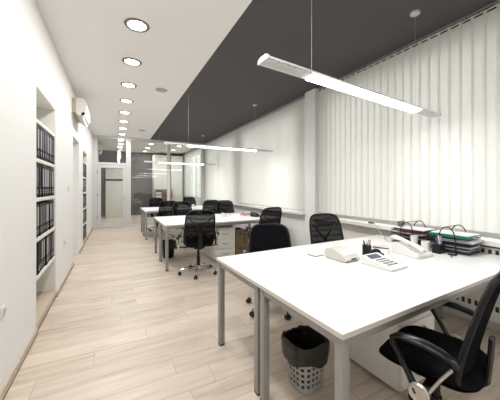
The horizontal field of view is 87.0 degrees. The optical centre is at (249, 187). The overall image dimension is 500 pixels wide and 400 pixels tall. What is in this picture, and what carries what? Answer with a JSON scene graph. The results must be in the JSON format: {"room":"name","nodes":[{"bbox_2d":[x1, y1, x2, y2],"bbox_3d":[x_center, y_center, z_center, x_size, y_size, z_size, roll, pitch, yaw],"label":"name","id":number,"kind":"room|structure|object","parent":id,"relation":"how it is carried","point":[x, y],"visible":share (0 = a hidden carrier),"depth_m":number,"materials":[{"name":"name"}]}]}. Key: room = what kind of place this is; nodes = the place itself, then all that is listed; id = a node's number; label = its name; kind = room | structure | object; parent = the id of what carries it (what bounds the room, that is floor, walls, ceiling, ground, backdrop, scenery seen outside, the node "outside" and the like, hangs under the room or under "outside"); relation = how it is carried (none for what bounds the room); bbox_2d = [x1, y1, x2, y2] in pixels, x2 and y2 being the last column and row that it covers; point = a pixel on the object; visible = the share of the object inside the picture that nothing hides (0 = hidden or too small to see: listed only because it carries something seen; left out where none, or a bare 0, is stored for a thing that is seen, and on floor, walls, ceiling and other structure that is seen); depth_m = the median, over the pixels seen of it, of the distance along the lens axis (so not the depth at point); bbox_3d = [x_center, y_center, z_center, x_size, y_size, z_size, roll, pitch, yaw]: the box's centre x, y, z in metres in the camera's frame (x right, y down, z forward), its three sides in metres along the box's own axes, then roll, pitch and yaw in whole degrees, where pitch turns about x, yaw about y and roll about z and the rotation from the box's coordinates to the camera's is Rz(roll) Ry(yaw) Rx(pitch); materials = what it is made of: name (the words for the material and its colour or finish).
{"room":"open-plan office","nodes":[
{"label":"open-plan office","id":0,"kind":"room"},
{"bbox_2d":[0,0,98,390],"bbox_3d":[-3.447,-0.233,4.862,0.400,3.160,16.600,0,0,-27],"label":"wall","id":1,"kind":"structure","parent":0,"point":[29,56],"depth_m":2.19,"materials":[{"name":"white paint"}]},
{"bbox_2d":[0,303,5,320],"bbox_3d":[-1.588,0.802,1.697,0.013,0.080,0.080,0,0,-27],"label":"power socket","id":2,"kind":"object","parent":1,"relation":"attached to","point":[3,308],"visible":1,"depth_m":1.68,"materials":[{"name":"white plastic"}]},
{"bbox_2d":[0,327,37,399],"bbox_3d":[-0.759,1.318,0.089,0.018,0.058,5.253,0,0,-27],"label":"baseboard","id":3,"kind":"structure","parent":1,"relation":"attached to","point":[15,370],"depth_m":1.92,"materials":[{"name":"brown wood"}]},
{"bbox_2d":[56,262,73,296],"bbox_3d":[-2.723,1.318,3.912,0.018,0.058,1.498,0,0,-27],"label":"baseboard","id":4,"kind":"structure","parent":1,"relation":"attached to","point":[72,264],"depth_m":3.72,"materials":[{"name":"brown wood"}]},
{"bbox_2d":[72,98,89,127],"bbox_3d":[-3.123,-1.351,4.895,0.206,0.365,0.869,0,0,-27],"label":"air conditioner","id":5,"kind":"object","parent":1,"relation":"attached to","point":[80,110],"visible":1,"depth_m":4.54,"materials":[{"name":"beige plastic"}]},
{"bbox_2d":[97,165,125,227],"bbox_3d":[-4.628,0.294,8.823,0.857,2.085,0.114,0,0,-27],"label":"door","id":6,"kind":"structure","parent":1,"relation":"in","point":[110,224],"depth_m":8.82,"materials":[{"name":"metal"}]},
{"bbox_2d":[99,150,180,215],"bbox_3d":[-5.175,-0.233,13.194,4.143,3.160,0.200,0,0,-27],"label":"wall","id":7,"kind":"structure","parent":0,"point":[141,171],"depth_m":12.89,"materials":[{"name":"grey paint"}]},
{"bbox_2d":[4,214,499,399],"bbox_3d":[-1.649,1.407,5.786,4.643,0.120,16.600,0,0,-27],"label":"floor","id":8,"kind":"structure","parent":0,"point":[121,325],"depth_m":2.35,"materials":[{"name":"brown wood"}]},
{"bbox_2d":[36,84,55,329],"bbox_3d":[-2.330,0.193,2.754,0.349,2.308,0.920,0,0,-27],"label":"bookcase","id":9,"kind":"object","parent":8,"relation":"on","point":[45,111],"visible":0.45,"depth_m":3.14,"materials":[{"name":"white wood"}]},
{"bbox_2d":[36,204,37,237],"bbox_3d":[-2.133,0.320,2.409,0.293,0.318,0.085,0,0,-27],"label":"ring binder","id":10,"kind":"object","parent":9,"relation":"in","point":[36,204],"visible":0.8,"depth_m":2.49,"materials":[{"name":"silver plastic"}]},
{"bbox_2d":[37,165,38,197],"bbox_3d":[-2.182,-0.060,2.483,0.293,0.318,0.085,0,0,-27],"label":"ring binder","id":11,"kind":"object","parent":9,"relation":"in","point":[37,165],"visible":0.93,"depth_m":2.55,"materials":[{"name":"black plastic"}]},
{"bbox_2d":[37,240,39,274],"bbox_3d":[-2.173,0.679,2.488,0.293,0.318,0.085,0,0,-27],"label":"ring binder","id":12,"kind":"object","parent":9,"relation":"in","point":[38,242],"visible":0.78,"depth_m":2.54,"materials":[{"name":"black plastic"}]},
{"bbox_2d":[37,125,39,158],"bbox_3d":[-2.176,-0.434,2.486,0.293,0.318,0.085,0,0,-27],"label":"ring binder","id":13,"kind":"object","parent":9,"relation":"in","point":[38,127],"visible":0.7,"depth_m":2.55,"materials":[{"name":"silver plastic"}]},
{"bbox_2d":[36,203,41,235],"bbox_3d":[-2.215,0.320,2.565,0.293,0.318,0.085,0,0,-27],"label":"ring binder","id":14,"kind":"object","parent":9,"relation":"in","point":[40,204],"visible":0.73,"depth_m":2.61,"materials":[{"name":"black plastic"}]},
{"bbox_2d":[39,165,40,196],"bbox_3d":[-2.219,-0.060,2.563,0.293,0.318,0.085,0,0,-27],"label":"ring binder","id":15,"kind":"object","parent":9,"relation":"in","point":[39,165],"visible":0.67,"depth_m":2.59,"materials":[{"name":"black plastic"}]},
{"bbox_2d":[40,128,41,159],"bbox_3d":[-2.213,-0.434,2.566,0.293,0.318,0.085,0,0,-27],"label":"ring binder","id":16,"kind":"object","parent":9,"relation":"in","point":[40,128],"visible":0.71,"depth_m":2.63,"materials":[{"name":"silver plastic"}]},
{"bbox_2d":[40,239,41,270],"bbox_3d":[-2.218,0.679,2.564,0.293,0.318,0.085,0,0,-27],"label":"ring binder","id":17,"kind":"object","parent":9,"relation":"in","point":[41,239],"visible":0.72,"depth_m":2.64,"materials":[{"name":"black plastic"}]},
{"bbox_2d":[36,202,47,231],"bbox_3d":[-2.337,0.320,2.799,0.293,0.318,0.085,0,0,-27],"label":"ring binder","id":18,"kind":"object","parent":9,"relation":"in","point":[36,202],"visible":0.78,"depth_m":2.85,"materials":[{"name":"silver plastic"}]},
{"bbox_2d":[41,166,43,196],"bbox_3d":[-2.253,-0.060,2.645,0.293,0.318,0.085,0,0,-27],"label":"ring binder","id":19,"kind":"object","parent":9,"relation":"in","point":[42,167],"visible":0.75,"depth_m":2.67,"materials":[{"name":"black plastic"}]},
{"bbox_2d":[40,202,45,232],"bbox_3d":[-2.298,0.320,2.721,0.293,0.318,0.085,0,0,-27],"label":"ring binder","id":20,"kind":"object","parent":9,"relation":"in","point":[40,202],"visible":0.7,"depth_m":2.80,"materials":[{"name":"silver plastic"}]},
{"bbox_2d":[42,129,43,160],"bbox_3d":[-2.254,-0.434,2.644,0.293,0.318,0.085,0,0,-27],"label":"ring binder","id":21,"kind":"object","parent":9,"relation":"in","point":[42,129],"visible":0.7,"depth_m":2.69,"materials":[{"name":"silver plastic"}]},
{"bbox_2d":[42,203,43,233],"bbox_3d":[-2.257,0.320,2.643,0.293,0.318,0.085,0,0,-27],"label":"ring binder","id":22,"kind":"object","parent":9,"relation":"in","point":[42,203],"visible":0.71,"depth_m":2.69,"materials":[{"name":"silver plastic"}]},
{"bbox_2d":[43,237,44,266],"bbox_3d":[-2.303,0.679,2.718,0.293,0.318,0.085,0,0,-27],"label":"ring binder","id":23,"kind":"object","parent":9,"relation":"in","point":[44,237],"visible":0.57,"depth_m":2.77,"materials":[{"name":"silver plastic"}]},
{"bbox_2d":[38,201,50,229],"bbox_3d":[-2.414,0.320,2.958,0.293,0.318,0.085,0,0,-27],"label":"ring binder","id":24,"kind":"object","parent":9,"relation":"in","point":[38,201],"visible":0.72,"depth_m":3.00,"materials":[{"name":"black plastic"}]},
{"bbox_2d":[44,166,45,196],"bbox_3d":[-2.293,-0.060,2.723,0.293,0.318,0.085,0,0,-27],"label":"ring binder","id":25,"kind":"object","parent":9,"relation":"in","point":[44,166],"visible":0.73,"depth_m":2.75,"materials":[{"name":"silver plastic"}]},
{"bbox_2d":[44,131,45,160],"bbox_3d":[-2.293,-0.434,2.723,0.293,0.318,0.085,0,0,-27],"label":"ring binder","id":26,"kind":"object","parent":9,"relation":"in","point":[44,131],"visible":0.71,"depth_m":2.75,"materials":[{"name":"black plastic"}]},
{"bbox_2d":[45,235,47,265],"bbox_3d":[-2.333,0.679,2.801,0.293,0.318,0.085,0,0,-27],"label":"ring binder","id":27,"kind":"object","parent":9,"relation":"in","point":[46,237],"visible":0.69,"depth_m":2.83,"materials":[{"name":"black plastic"}]},
{"bbox_2d":[46,133,47,161],"bbox_3d":[-2.335,-0.434,2.800,0.293,0.318,0.085,0,0,-27],"label":"ring binder","id":28,"kind":"object","parent":9,"relation":"in","point":[46,133],"visible":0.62,"depth_m":2.86,"materials":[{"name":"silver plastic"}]},
{"bbox_2d":[46,167,47,195],"bbox_3d":[-2.336,-0.060,2.800,0.293,0.318,0.085,0,0,-27],"label":"ring binder","id":29,"kind":"object","parent":9,"relation":"in","point":[46,167],"visible":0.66,"depth_m":2.86,"materials":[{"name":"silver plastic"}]},
{"bbox_2d":[83,150,86,243],"bbox_3d":[-4.186,0.243,6.365,0.349,2.208,0.948,0,0,-27],"label":"bookcase","id":30,"kind":"object","parent":8,"relation":"on","point":[84,153],"visible":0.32,"depth_m":6.83,"materials":[{"name":"white wood"}]},
{"bbox_2d":[105,168,122,217],"bbox_3d":[-6.108,0.247,12.137,0.950,2.200,0.626,0,0,-27],"label":"tall cabinet","id":31,"kind":"object","parent":8,"relation":"on","point":[114,176],"visible":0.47,"depth_m":11.83,"materials":[{"name":"white wood"}]},
{"bbox_2d":[92,135,204,228],"bbox_3d":[-3.461,-0.183,9.465,3.783,3.060,0.080,0,0,-27],"label":"frame","id":32,"kind":"object","parent":8,"relation":"on","point":[95,163],"visible":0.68,"depth_m":9.04,"materials":[{"name":"metal"}]},
{"bbox_2d":[147,197,162,230],"bbox_3d":[-2.934,0.838,8.335,0.642,1.017,0.621,0,0,-27],"label":"office chair","id":33,"kind":"object","parent":8,"relation":"on","point":[153,202],"visible":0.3,"depth_m":8.49,"materials":[{"name":"black plastic"}]},
{"bbox_2d":[152,155,166,197],"bbox_3d":[-4.431,-0.118,13.084,0.740,2.930,0.576,0,0,-27],"label":"tall cabinet","id":34,"kind":"object","parent":8,"relation":"on","point":[159,170],"visible":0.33,"depth_m":12.83,"materials":[{"name":"silver metal"}]},
{"bbox_2d":[155,189,166,200],"bbox_3d":[-4.205,0.722,12.624,0.660,1.250,0.300,0,0,-27],"label":"open shelf","id":35,"kind":"object","parent":8,"relation":"on","point":[163,191],"visible":0.31,"depth_m":12.73,"materials":[{"name":"brown wood"}]},
{"bbox_2d":[153,201,177,239],"bbox_3d":[-2.162,0.838,6.810,0.642,1.017,0.621,0,0,-31],"label":"office chair","id":36,"kind":"object","parent":8,"relation":"on","point":[165,207],"visible":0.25,"depth_m":6.59,"materials":[{"name":"black fabric"}]},
{"bbox_2d":[162,239,175,257],"bbox_3d":[-1.581,1.181,5.089,0.283,0.323,0.282,0,0,-27],"label":"basket","id":37,"kind":"object","parent":8,"relation":"on","point":[172,243],"visible":0.68,"depth_m":5.01,"materials":[{"name":"black plastic"}]},
{"bbox_2d":[141,206,202,231],"bbox_3d":[-2.157,0.977,8.140,2.225,0.740,0.682,0,0,-27],"label":"office desk","id":38,"kind":"object","parent":8,"relation":"on","point":[142,208],"visible":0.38,"depth_m":7.91,"materials":[{"name":"white laminate"}]},
{"bbox_2d":[143,207,202,239],"bbox_3d":[-1.844,0.977,7.531,2.225,0.740,0.682,0,0,-27],"label":"office desk","id":39,"kind":"object","parent":8,"relation":"on","point":[145,211],"visible":0.4,"depth_m":6.92,"materials":[{"name":"white laminate"}]},
{"bbox_2d":[170,156,182,201],"bbox_3d":[-3.772,-0.118,13.422,0.560,2.930,0.576,0,0,-27],"label":"tall cabinet","id":40,"kind":"object","parent":8,"relation":"on","point":[176,170],"visible":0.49,"depth_m":13.20,"materials":[{"name":"silver metal"}]},
{"bbox_2d":[170,201,192,248],"bbox_3d":[-1.505,0.838,6.035,0.642,1.017,0.621,0,0,-27],"label":"office chair","id":41,"kind":"object","parent":8,"relation":"on","point":[179,208],"visible":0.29,"depth_m":6.22,"materials":[{"name":"black fabric"}]},
{"bbox_2d":[183,197,195,205],"bbox_3d":[-1.974,0.838,8.829,0.642,1.017,0.621,0,0,-30],"label":"office chair","id":42,"kind":"object","parent":8,"relation":"on","point":[191,200],"visible":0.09,"depth_m":9.07,"materials":[{"name":"black fabric"}]},
{"bbox_2d":[178,210,218,278],"bbox_3d":[-0.809,0.838,4.132,0.642,1.017,0.621,0,0,-19],"label":"office chair","id":43,"kind":"object","parent":8,"relation":"on","point":[200,232],"visible":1,"depth_m":3.94,"materials":[{"name":"black fabric"}]},
{"bbox_2d":[154,213,260,252],"bbox_3d":[-0.837,0.977,5.626,2.225,0.740,0.682,0,0,-27],"label":"office desk","id":44,"kind":"object","parent":8,"relation":"on","point":[156,219],"visible":0.29,"depth_m":5.39,"materials":[{"name":"white laminate"}]},
{"bbox_2d":[159,216,259,270],"bbox_3d":[-0.523,0.977,5.016,2.225,0.740,0.682,0,0,-27],"label":"office desk","id":45,"kind":"object","parent":8,"relation":"on","point":[219,221],"visible":0.6,"depth_m":4.73,"materials":[{"name":"white laminate"}]},
{"bbox_2d":[202,200,217,213],"bbox_3d":[-1.107,0.838,7.184,0.642,1.017,0.621,0,0,-22],"label":"office chair","id":46,"kind":"object","parent":8,"relation":"on","point":[208,204],"visible":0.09,"depth_m":6.95,"materials":[{"name":"black plastic"}]},
{"bbox_2d":[206,225,234,260],"bbox_3d":[-0.562,1.045,5.032,0.404,0.603,0.534,0,0,-27],"label":"drawer pedestal","id":47,"kind":"object","parent":8,"relation":"on","point":[226,239],"visible":0.73,"depth_m":4.84,"materials":[{"name":"metal"}]},
{"bbox_2d":[217,200,239,225],"bbox_3d":[-0.544,0.838,6.528,0.642,1.017,0.621,0,0,-25],"label":"office chair","id":48,"kind":"object","parent":8,"relation":"on","point":[223,206],"visible":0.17,"depth_m":6.74,"materials":[{"name":"black plastic"}]},
{"bbox_2d":[235,243,244,254],"bbox_3d":[-0.254,1.212,5.165,0.190,0.271,0.302,0,0,-27],"label":"cardboard box","id":49,"kind":"object","parent":8,"relation":"on","point":[239,248],"visible":0.43,"depth_m":5.02,"materials":[{"name":"brown cardboard"}]},
{"bbox_2d":[235,227,243,243],"bbox_3d":[-0.249,0.940,5.167,0.180,0.271,0.282,0,0,-27],"label":"cardboard box","id":50,"kind":"object","parent":49,"relation":"on","point":[239,232],"visible":0.74,"depth_m":5.04,"materials":[{"name":"brown cardboard"}]},
{"bbox_2d":[246,207,281,241],"bbox_3d":[0.246,0.838,4.641,0.642,1.017,0.621,0,0,-33],"label":"office chair","id":51,"kind":"object","parent":8,"relation":"on","point":[268,215],"visible":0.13,"depth_m":4.43,"materials":[{"name":"black fabric"}]},
{"bbox_2d":[242,223,291,319],"bbox_3d":[0.252,0.894,2.949,0.674,0.904,0.598,0,0,-1],"label":"office chair","id":52,"kind":"object","parent":8,"relation":"on","point":[271,236],"visible":0.37,"depth_m":3.15,"materials":[{"name":"black fabric"}]},
{"bbox_2d":[281,325,329,394],"bbox_3d":[0.378,1.181,1.813,0.283,0.323,0.282,0,0,-31],"label":"basket","id":53,"kind":"object","parent":8,"relation":"on","point":[305,350],"visible":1,"depth_m":1.74,"materials":[{"name":"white plastic"}]},
{"bbox_2d":[216,235,435,395],"bbox_3d":[0.843,0.977,2.526,2.225,0.740,0.682,0,0,-30],"label":"office desk","id":54,"kind":"object","parent":8,"relation":"on","point":[253,268],"visible":0.47,"depth_m":2.16,"materials":[{"name":"white laminate"}]},
{"bbox_2d":[324,246,359,262],"bbox_3d":[0.779,0.562,2.236,0.170,0.090,0.235,0,0,-30],"label":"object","id":55,"kind":"object","parent":54,"relation":"on","point":[343,254],"visible":0.99,"depth_m":2.19,"materials":[{"name":"beige plastic"}]},
{"bbox_2d":[362,244,371,254],"bbox_3d":[1.036,0.559,2.337,0.076,0.095,0.076,0,0,-27],"label":"pen cup","id":56,"kind":"object","parent":54,"relation":"on","point":[366,249],"visible":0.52,"depth_m":2.31,"materials":[{"name":"black plastic"}]},
{"bbox_2d":[373,244,388,248],"bbox_3d":[1.304,0.586,2.626,0.150,0.042,0.030,0,0,33],"label":"paper","id":57,"kind":"object","parent":54,"relation":"on","point":[382,246],"visible":1,"depth_m":2.61,"materials":[{"name":"white paper"}]},
{"bbox_2d":[391,220,433,244],"bbox_3d":[1.758,0.483,2.837,0.258,0.240,0.344,0,0,-29],"label":"tray stack","id":58,"kind":"object","parent":54,"relation":"on","point":[400,230],"visible":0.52,"depth_m":2.79,"materials":[{"name":"black plastic"}]},
{"bbox_2d":[391,227,428,233],"bbox_3d":[1.758,0.456,2.837,0.256,0.027,0.344,0,0,-29],"label":"wire tray","id":59,"kind":"object","parent":58,"relation":"on","point":[400,230],"depth_m":2.78,"materials":[{"name":"red plastic"}]},
{"bbox_2d":[393,230,429,236],"bbox_3d":[1.758,0.494,2.837,0.220,0.018,0.310,0,0,-29],"label":"folder","id":60,"kind":"object","parent":58,"relation":"on","point":[402,232],"visible":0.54,"depth_m":2.77,"materials":[{"name":"paper"}]},
{"bbox_2d":[391,231,433,238],"bbox_3d":[1.758,0.499,2.837,0.256,0.027,0.344,0,0,-29],"label":"wire tray","id":61,"kind":"object","parent":58,"relation":"on","point":[400,234],"depth_m":2.76,"materials":[{"name":"red plastic"}]},
{"bbox_2d":[393,227,433,232],"bbox_3d":[1.758,0.452,2.837,0.220,0.018,0.310,0,0,-29],"label":"folder","id":62,"kind":"object","parent":58,"relation":"on","point":[394,227],"visible":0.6,"depth_m":2.72,"materials":[{"name":"black plastic"}]},
{"bbox_2d":[395,225,434,230],"bbox_3d":[1.762,0.437,2.828,0.220,0.010,0.310,0,0,-29],"label":"paper stack","id":63,"kind":"object","parent":62,"relation":"on","point":[404,226],"visible":0.99,"depth_m":2.77,"materials":[{"name":"white paper"}]},
{"bbox_2d":[410,235,418,243],"bbox_3d":[1.652,0.546,2.648,0.072,0.120,0.072,0,0,-27],"label":"plastic cup","id":64,"kind":"object","parent":54,"relation":"on","point":[414,238],"visible":0.57,"depth_m":2.62,"materials":[{"name":"white plastic"}]},
{"bbox_2d":[309,213,343,243],"bbox_3d":[1.002,0.838,3.084,0.642,1.017,0.621,0,0,-17],"label":"office chair","id":65,"kind":"object","parent":8,"relation":"on","point":[323,227],"visible":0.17,"depth_m":3.30,"materials":[{"name":"black fabric"}]},
{"bbox_2d":[257,249,499,399],"bbox_3d":[1.181,0.977,1.931,2.225,0.740,0.682,0,0,-30],"label":"office desk","id":66,"kind":"object","parent":8,"relation":"on","point":[347,304],"visible":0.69,"depth_m":1.56,"materials":[{"name":"white laminate"}]},
{"bbox_2d":[360,252,407,271],"bbox_3d":[1.035,0.574,2.044,0.200,0.066,0.260,0,0,-30],"label":"calculator","id":67,"kind":"object","parent":66,"relation":"on","point":[376,259],"visible":1,"depth_m":2.03,"materials":[{"name":"white plastic"}]},
{"bbox_2d":[387,235,432,259],"bbox_3d":[1.403,0.524,2.360,0.316,0.159,0.310,0,0,-23],"label":"desk telephone","id":68,"kind":"object","parent":66,"relation":"on","point":[405,247],"visible":1,"depth_m":2.33,"materials":[{"name":"white plastic"}]},
{"bbox_2d":[421,240,431,250],"bbox_3d":[1.698,0.561,2.537,0.096,0.090,0.076,0,0,-29],"label":"mug","id":69,"kind":"object","parent":66,"relation":"on","point":[426,245],"visible":0.73,"depth_m":2.51,"materials":[{"name":"white ceramic"}]},
{"bbox_2d":[432,243,444,253],"bbox_3d":[1.744,0.564,2.437,0.090,0.085,0.070,0,0,-27],"label":"pot","id":70,"kind":"object","parent":66,"relation":"on","point":[436,248],"visible":0.88,"depth_m":2.41,"materials":[{"name":"black plastic"}]},
{"bbox_2d":[426,224,480,255],"bbox_3d":[1.935,0.483,2.513,0.258,0.240,0.344,0,0,-31],"label":"tray stack","id":71,"kind":"object","parent":66,"relation":"on","point":[454,236],"visible":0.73,"depth_m":2.41,"materials":[{"name":"black plastic"}]},
{"bbox_2d":[429,232,476,238],"bbox_3d":[1.933,0.450,2.517,0.220,0.022,0.310,0,0,-31],"label":"folder","id":72,"kind":"object","parent":71,"relation":"on","point":[429,232],"visible":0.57,"depth_m":2.42,"materials":[{"name":"green plastic"}]},
{"bbox_2d":[431,230,479,236],"bbox_3d":[1.949,0.434,2.508,0.220,0.008,0.310,0,0,-28],"label":"paper stack","id":73,"kind":"object","parent":72,"relation":"on","point":[465,234],"visible":1,"depth_m":2.46,"materials":[{"name":"white paper"}]},
{"bbox_2d":[427,237,478,245],"bbox_3d":[1.935,0.499,2.513,0.256,0.027,0.344,0,0,-31],"label":"wire tray","id":74,"kind":"object","parent":71,"relation":"on","point":[429,238],"depth_m":2.40,"materials":[{"name":"black metal"}]},
{"bbox_2d":[426,232,480,240],"bbox_3d":[1.935,0.456,2.513,0.256,0.027,0.344,0,0,-31],"label":"wire tray","id":75,"kind":"object","parent":71,"relation":"on","point":[454,236],"depth_m":2.43,"materials":[{"name":"green plastic"}]},
{"bbox_2d":[431,245,477,253],"bbox_3d":[1.935,0.580,2.513,0.220,0.020,0.310,0,0,-31],"label":"paper stack","id":76,"kind":"object","parent":71,"relation":"in","point":[446,248],"visible":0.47,"depth_m":2.41,"materials":[{"name":"white paper"}]},
{"bbox_2d":[431,241,480,249],"bbox_3d":[1.945,0.536,2.495,0.220,0.020,0.310,0,0,-31],"label":"paper stack","id":77,"kind":"object","parent":71,"relation":"in","point":[471,247],"visible":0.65,"depth_m":2.39,"materials":[{"name":"white paper"}]},
{"bbox_2d":[431,242,480,250],"bbox_3d":[1.935,0.542,2.513,0.256,0.027,0.344,0,0,-31],"label":"wire tray","id":78,"kind":"object","parent":71,"relation":"on","point":[432,242],"depth_m":2.39,"materials":[{"name":"black metal"}]},
{"bbox_2d":[431,246,480,255],"bbox_3d":[1.935,0.585,2.513,0.256,0.027,0.344,0,0,-31],"label":"wire tray","id":79,"kind":"object","parent":71,"relation":"on","point":[455,250],"depth_m":2.38,"materials":[{"name":"black metal"}]},
{"bbox_2d":[437,236,481,244],"bbox_3d":[1.960,0.494,2.486,0.220,0.018,0.300,0,0,-33],"label":"paper stack","id":80,"kind":"object","parent":71,"relation":"in","point":[473,242],"visible":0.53,"depth_m":2.41,"materials":[{"name":"white paper"}]},
{"bbox_2d":[350,310,433,391],"bbox_3d":[1.010,1.038,2.001,0.394,0.618,0.594,0,0,-29],"label":"drawer pedestal","id":81,"kind":"object","parent":8,"relation":"on","point":[365,352],"visible":0.21,"depth_m":1.81,"materials":[{"name":"laminate"}]},
{"bbox_2d":[379,271,499,399],"bbox_3d":[0.970,0.838,1.364,0.642,1.017,0.621,0,0,-40],"label":"office chair","id":82,"kind":"object","parent":8,"relation":"on","point":[450,361],"visible":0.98,"depth_m":1.20,"materials":[{"name":"black fabric"}]},
{"bbox_2d":[393,233,499,323],"bbox_3d":[2.271,0.943,2.404,0.092,0.808,2.000,0,0,-27],"label":"radiator","id":83,"kind":"object","parent":8,"relation":"on","point":[470,300],"visible":0.09,"depth_m":2.49,"materials":[{"name":"white metal"}]},
{"bbox_2d":[394,234,499,254],"bbox_3d":[2.233,0.597,2.384,0.005,0.050,1.960,0,0,-27],"label":"grille","id":84,"kind":"object","parent":83,"relation":"attached to","point":[489,250],"depth_m":2.43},
{"bbox_2d":[457,296,499,312],"bbox_3d":[2.233,1.107,2.384,0.005,0.050,1.960,0,0,-27],"label":"grille","id":85,"kind":"object","parent":83,"relation":"attached to","point":[466,300],"depth_m":2.55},
{"bbox_2d":[36,0,499,154],"bbox_3d":[-1.604,-1.788,5.809,4.543,0.150,16.600,0,0,-27],"label":"ceiling","id":86,"kind":"structure","parent":0,"point":[348,35],"depth_m":3.30,"materials":[{"name":"paint"}]},
{"bbox_2d":[120,82,136,87],"bbox_3d":[-2.027,-1.708,4.404,0.252,0.010,0.252,0,0,-27],"label":"recessed light","id":87,"kind":"object","parent":86,"relation":"in","point":[124,84],"visible":1,"depth_m":4.40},
{"bbox_2d":[122,57,141,65],"bbox_3d":[-1.611,-1.708,3.593,0.252,0.010,0.252,0,0,-27],"label":"recessed light","id":88,"kind":"object","parent":86,"relation":"in","point":[129,61],"visible":1,"depth_m":3.58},
{"bbox_2d":[124,18,149,32],"bbox_3d":[-1.194,-1.708,2.782,0.252,0.010,0.252,0,0,-27],"label":"recessed light","id":89,"kind":"object","parent":86,"relation":"in","point":[134,24],"visible":1,"depth_m":2.77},
{"bbox_2d":[144,135,214,164],"bbox_3d":[-2.168,-1.227,8.375,2.212,0.972,0.120,0,0,-27],"label":"pendant lamp","id":90,"kind":"object","parent":86,"relation":"hanging from","point":[201,135],"visible":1,"depth_m":8.29,"materials":[{"name":"silver metal"}]},
{"bbox_2d":[159,162,203,164],"bbox_3d":[-2.168,-0.751,8.375,1.400,0.020,0.103,0,0,-27],"label":"diffuser","id":91,"kind":"object","parent":90,"relation":"attached to","point":[159,162],"depth_m":8.32,"materials":[{"name":"white plastic"}]},
{"bbox_2d":[184,147,200,197],"bbox_3d":[-2.726,-0.645,12.119,0.044,2.134,3.873,0,0,-27],"label":"vertical blind","id":92,"kind":"object","parent":86,"relation":"hanging from","point":[196,149],"visible":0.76,"depth_m":11.56,"materials":[{"name":"fabric"}]},
{"bbox_2d":[164,104,272,151],"bbox_3d":[-0.513,-1.229,5.133,2.212,0.966,0.120,0,0,-27],"label":"pendant lamp","id":93,"kind":"object","parent":86,"relation":"hanging from","point":[165,143],"visible":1,"depth_m":5.04,"materials":[{"name":"silver metal"}]},
{"bbox_2d":[187,145,255,150],"bbox_3d":[-0.513,-0.756,5.133,1.400,0.020,0.103,0,0,-27],"label":"diffuser","id":94,"kind":"object","parent":93,"relation":"attached to","point":[200,146],"depth_m":5.07,"materials":[{"name":"white plastic"}]},
{"bbox_2d":[204,128,236,201],"bbox_3d":[-1.074,-0.645,8.904,0.044,2.134,3.064,0,0,-27],"label":"vertical blind","id":95,"kind":"object","parent":86,"relation":"hanging from","point":[220,179],"visible":0.93,"depth_m":8.63,"materials":[{"name":"fabric"}]},
{"bbox_2d":[237,95,304,209],"bbox_3d":[0.330,-0.645,6.173,0.044,2.134,3.044,0,0,-27],"label":"vertical blind","id":96,"kind":"object","parent":86,"relation":"hanging from","point":[276,178],"visible":0.96,"depth_m":5.75,"materials":[{"name":"fabric"}]},
{"bbox_2d":[257,0,441,117],"bbox_3d":[1.022,-1.223,2.212,2.212,0.979,0.120,0,0,-31],"label":"pendant lamp","id":97,"kind":"object","parent":86,"relation":"hanging from","point":[267,61],"visible":1,"depth_m":1.95,"materials":[{"name":"silver metal"}]},
{"bbox_2d":[306,74,420,112],"bbox_3d":[1.022,-0.756,2.212,1.400,0.044,0.103,0,0,-31],"label":"diffuser","id":98,"kind":"object","parent":97,"relation":"attached to","point":[321,79],"depth_m":2.09,"materials":[{"name":"white plastic"}]},
{"bbox_2d":[318,0,499,233],"bbox_3d":[2.222,-0.645,2.491,0.044,2.134,4.624,0,0,-27],"label":"vertical blind","id":99,"kind":"object","parent":86,"relation":"hanging from","point":[376,160],"visible":0.89,"depth_m":2.99,"materials":[{"name":"fabric"}]},
{"bbox_2d":[305,88,320,244],"bbox_3d":[1.115,-0.183,4.694,0.125,3.060,0.270,0,0,-27],"label":"pillar","id":100,"kind":"structure","parent":0,"point":[311,97],"depth_m":4.65,"materials":[{"name":"white paint"}]},
{"bbox_2d":[185,147,499,330],"bbox_3d":[0.283,-0.233,6.779,0.300,3.160,16.200,0,0,-27],"label":"wall","id":101,"kind":"structure","parent":0,"point":[295,223],"depth_m":5.10,"materials":[{"name":"white paint"}]},
{"bbox_2d":[181,154,184,197],"bbox_3d":[-3.458,-0.183,13.598,0.120,3.060,0.550,0,0,-27],"label":"trim","id":102,"kind":"structure","parent":101,"relation":"attached to","point":[181,154],"depth_m":13.34,"materials":[{"name":"grey paint"}]},
{"bbox_2d":[188,153,200,198],"bbox_3d":[-2.501,-0.523,12.207,0.070,2.060,2.800,0,0,-27],"label":"window","id":103,"kind":"structure","parent":101,"relation":"in","point":[196,197],"depth_m":12.23,"materials":[{"name":"glass"}]},
{"bbox_2d":[203,199,304,214],"bbox_3d":[-0.356,0.477,7.508,0.170,0.050,6.080,0,0,-27],"label":"windowsill","id":104,"kind":"structure","parent":101,"relation":"in","point":[234,203],"depth_m":6.11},
{"bbox_2d":[335,214,499,238],"bbox_3d":[2.458,-0.523,2.556,0.070,2.060,4.300,0,0,-27],"label":"window","id":105,"kind":"structure","parent":101,"relation":"in","point":[483,234],"depth_m":3.21,"materials":[{"name":"metal"}]},
{"bbox_2d":[339,218,499,247],"bbox_3d":[2.467,0.510,2.015,0.170,0.050,5.730,0,0,-27],"label":"window sill","id":106,"kind":"structure","parent":101,"relation":"attached to","point":[492,242],"depth_m":3.35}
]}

